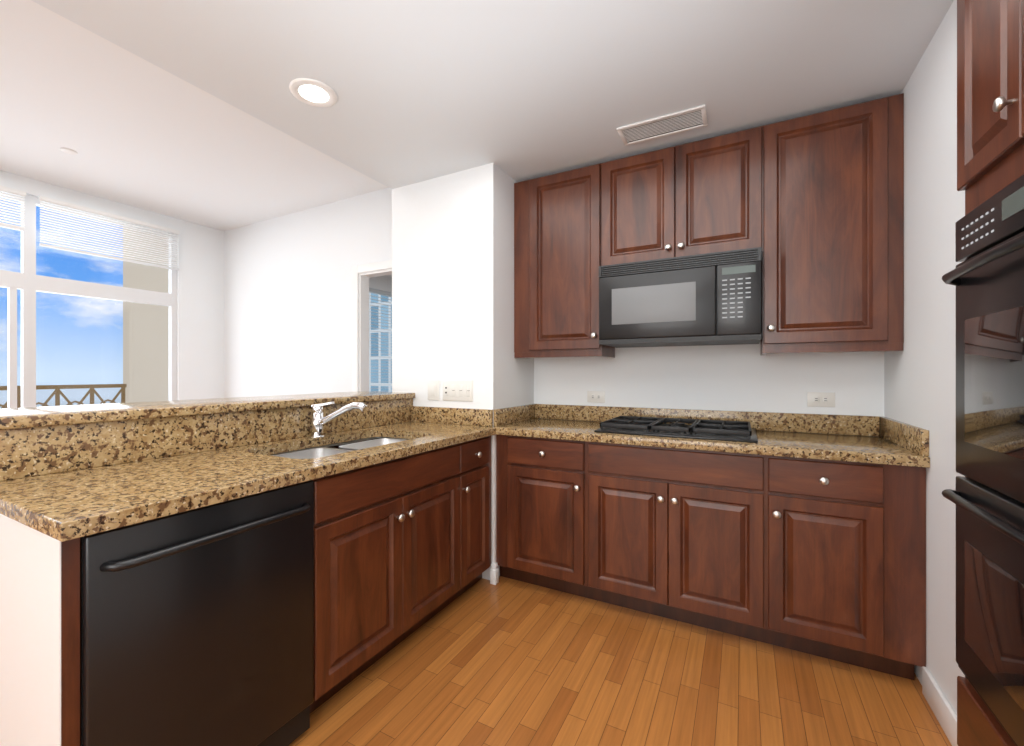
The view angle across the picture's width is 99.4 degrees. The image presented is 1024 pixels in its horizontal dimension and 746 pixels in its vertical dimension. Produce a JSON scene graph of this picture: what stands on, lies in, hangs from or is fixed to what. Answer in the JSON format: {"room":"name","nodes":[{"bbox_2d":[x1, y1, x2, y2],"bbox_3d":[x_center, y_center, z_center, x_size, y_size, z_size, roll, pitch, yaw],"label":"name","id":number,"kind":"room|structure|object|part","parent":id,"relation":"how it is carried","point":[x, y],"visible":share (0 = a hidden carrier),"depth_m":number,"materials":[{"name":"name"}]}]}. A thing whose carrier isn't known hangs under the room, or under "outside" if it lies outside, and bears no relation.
{"room":"kitchen","nodes":[
{"label":"kitchen","id":0,"kind":"room"},
{"bbox_2d":[0,0,953,276],"bbox_3d":[-0.709,-1.472,2.836,6.900,0.450,9.300,0,0,28],"label":"ceiling","id":1,"kind":"structure","parent":0,"point":[194,112],"depth_m":1.95,"materials":[{"name":"white paint"}]},
{"bbox_2d":[60,148,77,154],"bbox_3d":[-3.184,-1.592,3.121,0.090,0.009,0.090,0,0,28],"label":"cap","id":2,"kind":"object","parent":1,"relation":"attached to","point":[69,151],"visible":0.98,"depth_m":3.11,"materials":[{"name":"white plastic"}]},
{"bbox_2d":[289,78,337,106],"bbox_3d":[-0.882,-1.242,1.933,0.196,0.008,0.196,0,0,28],"label":"recessed light","id":3,"kind":"object","parent":1,"relation":"in","point":[313,92],"visible":1,"depth_m":1.92,"materials":[{"name":"white plastic"}]},
{"bbox_2d":[616,105,707,145],"bbox_3d":[0.757,-1.242,2.195,0.414,0.008,0.185,0,0,28],"label":"ceiling vent","id":4,"kind":"object","parent":1,"relation":"in","point":[670,124],"visible":1,"depth_m":2.18,"materials":[{"name":"white metal"}]},
{"bbox_2d":[0,0,964,714],"bbox_3d":[-0.653,-0.232,2.806,6.775,2.930,9.300,0,0,28],"label":"wall","id":5,"kind":"structure","parent":0,"point":[264,308],"depth_m":2.72,"materials":[{"name":"white paint"}]},
{"bbox_2d":[0,192,176,408],"bbox_3d":[-4.253,-0.177,3.124,0.060,2.580,3.181,0,0,28],"label":"window","id":6,"kind":"structure","parent":5,"relation":"in","point":[27,281],"depth_m":3.63,"materials":[{"name":"clear glass"}]},
{"bbox_2d":[0,186,179,270],"bbox_3d":[-4.172,-1.257,3.085,0.040,0.410,3.149,0,0,28],"label":"window blinds","id":7,"kind":"object","parent":6,"relation":"attached to","point":[70,206],"visible":0.98,"depth_m":3.88,"materials":[{"name":"white"}]},
{"bbox_2d":[123,226,168,402],"bbox_3d":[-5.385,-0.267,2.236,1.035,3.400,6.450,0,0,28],"label":"column","id":8,"kind":"structure","parent":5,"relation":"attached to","point":[152,331],"depth_m":4.77,"materials":[{"name":"paint"}]},
{"bbox_2d":[0,384,126,408],"bbox_3d":[-5.904,0.679,2.234,0.060,1.108,6.240,0,0,28],"label":"railing","id":9,"kind":"object","parent":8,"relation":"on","point":[90,391],"depth_m":4.57,"materials":[{"name":"metal"}]},
{"bbox_2d":[0,399,411,478],"bbox_3d":[-1.096,0.240,2.045,0.020,0.152,1.858,0,0,28],"label":"backsplash","id":10,"kind":"structure","parent":5,"relation":"attached to","point":[45,448],"depth_m":1.64,"materials":[{"name":"beige stone"}]},
{"bbox_2d":[369,288,391,391],"bbox_3d":[-2.316,-0.477,6.691,0.132,1.720,2.600,0,0,28],"label":"bedroom window","id":11,"kind":"structure","parent":5,"relation":"in","point":[381,293],"depth_m":7.01,"materials":[{"name":"glass"}]},
{"bbox_2d":[428,380,438,399],"bbox_3d":[-0.502,0.108,2.777,0.092,0.130,0.008,0,0,28],"label":"outlet","id":12,"kind":"object","parent":5,"relation":"attached to","point":[433,385],"depth_m":2.77,"materials":[{"name":"white plastic"}]},
{"bbox_2d":[412,407,491,426],"bbox_3d":[-0.386,0.267,2.708,0.608,0.099,0.021,0,0,28],"label":"backsplash","id":13,"kind":"structure","parent":5,"relation":"attached to","point":[478,417],"depth_m":2.69,"materials":[{"name":"beige stone"}]},
{"bbox_2d":[443,380,472,400],"bbox_3d":[-0.333,0.109,2.687,0.217,0.127,0.008,0,0,28],"label":"outlet","id":14,"kind":"object","parent":5,"relation":"attached to","point":[457,390],"depth_m":2.68,"materials":[{"name":"white plastic"}]},
{"bbox_2d":[493,404,536,426],"bbox_3d":[0.027,0.267,2.810,0.021,0.100,0.545,0,0,28],"label":"backsplash","id":15,"kind":"structure","parent":5,"relation":"attached to","point":[524,412],"depth_m":2.76,"materials":[{"name":"beige stone"}]},
{"bbox_2d":[514,163,614,356],"bbox_3d":[0.334,-0.679,2.796,0.575,1.092,0.323,0,0,28],"label":"upper cabinet","id":16,"kind":"object","parent":5,"relation":"attached to","point":[558,217],"depth_m":2.65,"materials":[{"name":"brown wood"}]},
{"bbox_2d":[587,391,604,402],"bbox_3d":[0.553,0.157,2.860,0.120,0.076,0.008,0,0,28],"label":"outlet","id":17,"kind":"object","parent":5,"relation":"attached to","point":[592,396],"depth_m":2.86,"materials":[{"name":"white plastic"}]},
{"bbox_2d":[352,260,957,745],"bbox_3d":[-0.905,0.135,3.131,5.784,2.197,1.124,0,0,28],"label":"trim","id":18,"kind":"structure","parent":5,"relation":"attached to","point":[942,710],"depth_m":3.81,"materials":[{"name":"white paint"}]},
{"bbox_2d":[602,125,765,260],"bbox_3d":[0.948,-0.915,2.469,0.816,0.620,0.323,0,0,28],"label":"upper cabinet","id":19,"kind":"object","parent":5,"relation":"attached to","point":[710,193],"depth_m":2.30,"materials":[{"name":"brown wood"}]},
{"bbox_2d":[598,246,761,347],"bbox_3d":[0.932,-0.382,2.434,0.796,0.440,0.399,0,0,28],"label":"microwave","id":20,"kind":"object","parent":19,"relation":"attached to","point":[714,298],"depth_m":2.24,"materials":[{"name":"black metal"}]},
{"bbox_2d":[537,404,880,435],"bbox_3d":[0.992,0.267,2.618,1.906,0.100,0.021,0,0,28],"label":"backsplash","id":21,"kind":"structure","parent":5,"relation":"attached to","point":[771,421],"depth_m":2.40,"materials":[{"name":"beige stone"}]},
{"bbox_2d":[807,392,834,406],"bbox_3d":[1.628,0.140,2.288,0.120,0.076,0.008,0,0,28],"label":"outlet","id":22,"kind":"object","parent":5,"relation":"attached to","point":[814,399],"depth_m":2.29,"materials":[{"name":"white plastic"}]},
{"bbox_2d":[760,93,903,352],"bbox_3d":[1.545,-0.679,2.152,0.535,1.092,0.323,0,0,28],"label":"upper cabinet","id":23,"kind":"object","parent":5,"relation":"attached to","point":[786,236],"depth_m":2.00,"materials":[{"name":"brown wood"}]},
{"bbox_2d":[881,416,928,455],"bbox_3d":[1.709,0.267,1.911,0.021,0.100,0.597,0,0,28],"label":"backsplash","id":24,"kind":"structure","parent":5,"relation":"attached to","point":[909,436],"depth_m":1.81,"materials":[{"name":"beige stone"}]},
{"bbox_2d":[288,576,951,745],"bbox_3d":[-0.709,1.293,2.836,6.900,0.120,9.300,0,0,28],"label":"floor","id":25,"kind":"structure","parent":0,"point":[504,661],"depth_m":1.69,"materials":[{"name":"brown wood"}]},
{"bbox_2d":[0,475,331,745],"bbox_3d":[-1.092,0.797,1.377,0.653,0.872,0.660,0,0,28],"label":"base cabinet","id":26,"kind":"object","parent":25,"relation":"on","point":[276,570],"depth_m":1.12,"materials":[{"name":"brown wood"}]},
{"bbox_3d":[-1.315,0.795,1.125,0.770,0.876,0.012,0,0,28],"label":"panel","id":27,"kind":"part","parent":26,"relation":"part of","materials":[{"name":"white"}]},
{"bbox_2d":[0,463,313,745],"bbox_3d":[-1.042,0.797,1.343,0.614,0.872,0.580,0,0,28],"label":"dishwasher","id":28,"kind":"object","parent":26,"relation":"in","point":[193,625],"depth_m":1.16,"materials":[{"name":"black metal"}]},
{"bbox_2d":[0,423,496,542],"bbox_3d":[-0.809,0.337,1.892,0.670,0.041,1.858,0,0,28],"label":"countertop","id":29,"kind":"structure","parent":26,"relation":"on","point":[87,502],"depth_m":1.33,"materials":[{"name":"beige stone"}]},
{"bbox_2d":[309,401,367,438],"bbox_3d":[-0.853,0.229,2.124,0.287,0.176,0.127,0,0,28],"label":"faucet","id":30,"kind":"object","parent":29,"relation":"on","point":[317,419],"depth_m":2.12,"materials":[{"name":"silver metal"}]},
{"bbox_2d":[384,451,435,498],"bbox_3d":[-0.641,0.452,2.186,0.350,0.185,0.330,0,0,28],"label":"drawer front","id":31,"kind":"object","parent":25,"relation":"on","point":[400,475],"depth_m":1.89,"materials":[{"name":"brown wood"}]},
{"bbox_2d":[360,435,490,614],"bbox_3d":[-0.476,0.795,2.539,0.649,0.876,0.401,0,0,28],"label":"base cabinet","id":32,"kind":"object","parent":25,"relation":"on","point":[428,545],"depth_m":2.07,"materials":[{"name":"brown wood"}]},
{"bbox_2d":[496,432,588,597],"bbox_3d":[0.272,0.795,2.680,0.574,0.876,0.585,0,0,28],"label":"base cabinet","id":33,"kind":"object","parent":25,"relation":"on","point":[542,486],"depth_m":2.41,"materials":[{"name":"brown wood"}]},
{"bbox_2d":[589,444,768,643],"bbox_3d":[0.888,0.795,2.353,0.820,0.876,0.585,0,0,28],"label":"base cabinet","id":34,"kind":"object","parent":25,"relation":"on","point":[679,534],"depth_m":2.07,"materials":[{"name":"brown wood"}]},
{"bbox_2d":[769,456,925,679],"bbox_3d":[1.485,0.795,2.036,0.532,0.876,0.585,0,0,28],"label":"base cabinet","id":35,"kind":"object","parent":25,"relation":"on","point":[804,533],"depth_m":1.77,"materials":[{"name":"brown wood"}]},
{"bbox_2d":[496,416,929,467],"bbox_3d":[0.864,0.337,2.354,1.928,0.040,0.607,0,0,28],"label":"countertop","id":36,"kind":"structure","parent":35,"relation":"on","point":[795,445],"depth_m":2.01,"materials":[{"name":"beige stone"}]},
{"bbox_2d":[593,416,760,443],"bbox_3d":[0.887,0.292,2.352,0.762,0.050,0.485,0,0,28],"label":"cooktop","id":37,"kind":"object","parent":36,"relation":"in","point":[691,427],"depth_m":2.25,"materials":[{"name":"black metal"}]},
{"bbox_2d":[942,0,1023,745],"bbox_3d":[1.455,-0.005,0.847,0.761,2.477,0.684,0,0,28],"label":"tall cabinet","id":38,"kind":"object","parent":25,"relation":"on","point":[986,279],"visible":1,"depth_m":1.11,"materials":[{"name":"brown wood"}]},
{"bbox_2d":[594,249,717,348],"bbox_3d":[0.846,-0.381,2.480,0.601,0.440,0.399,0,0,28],"label":"door","id":39,"kind":"structure","parent":0,"point":[671,299],"depth_m":2.30,"materials":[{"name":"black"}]},
{"bbox_2d":[718,241,765,344],"bbox_3d":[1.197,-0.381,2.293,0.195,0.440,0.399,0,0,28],"label":"control panel","id":40,"kind":"object","parent":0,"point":[741,268],"depth_m":2.13,"materials":[{"name":"black plastic"}]},
{"label":"outside","id":41,"kind":"structure","parent":0,"visible":0},
{"bbox_2d":[0,388,120,408],"bbox_3d":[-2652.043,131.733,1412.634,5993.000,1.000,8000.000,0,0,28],"label":"cityscape","id":42,"kind":"object","parent":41,"point":[79,395],"depth_m":2426.10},
{"bbox_2d":[369,293,391,391],"bbox_3d":[-18.248,21.233,64.316,30.000,220.000,28.000,0,0,28],"label":"tower","id":43,"kind":"structure","parent":42,"relation":"on","point":[380,362],"depth_m":46.19,"materials":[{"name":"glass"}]}
]}

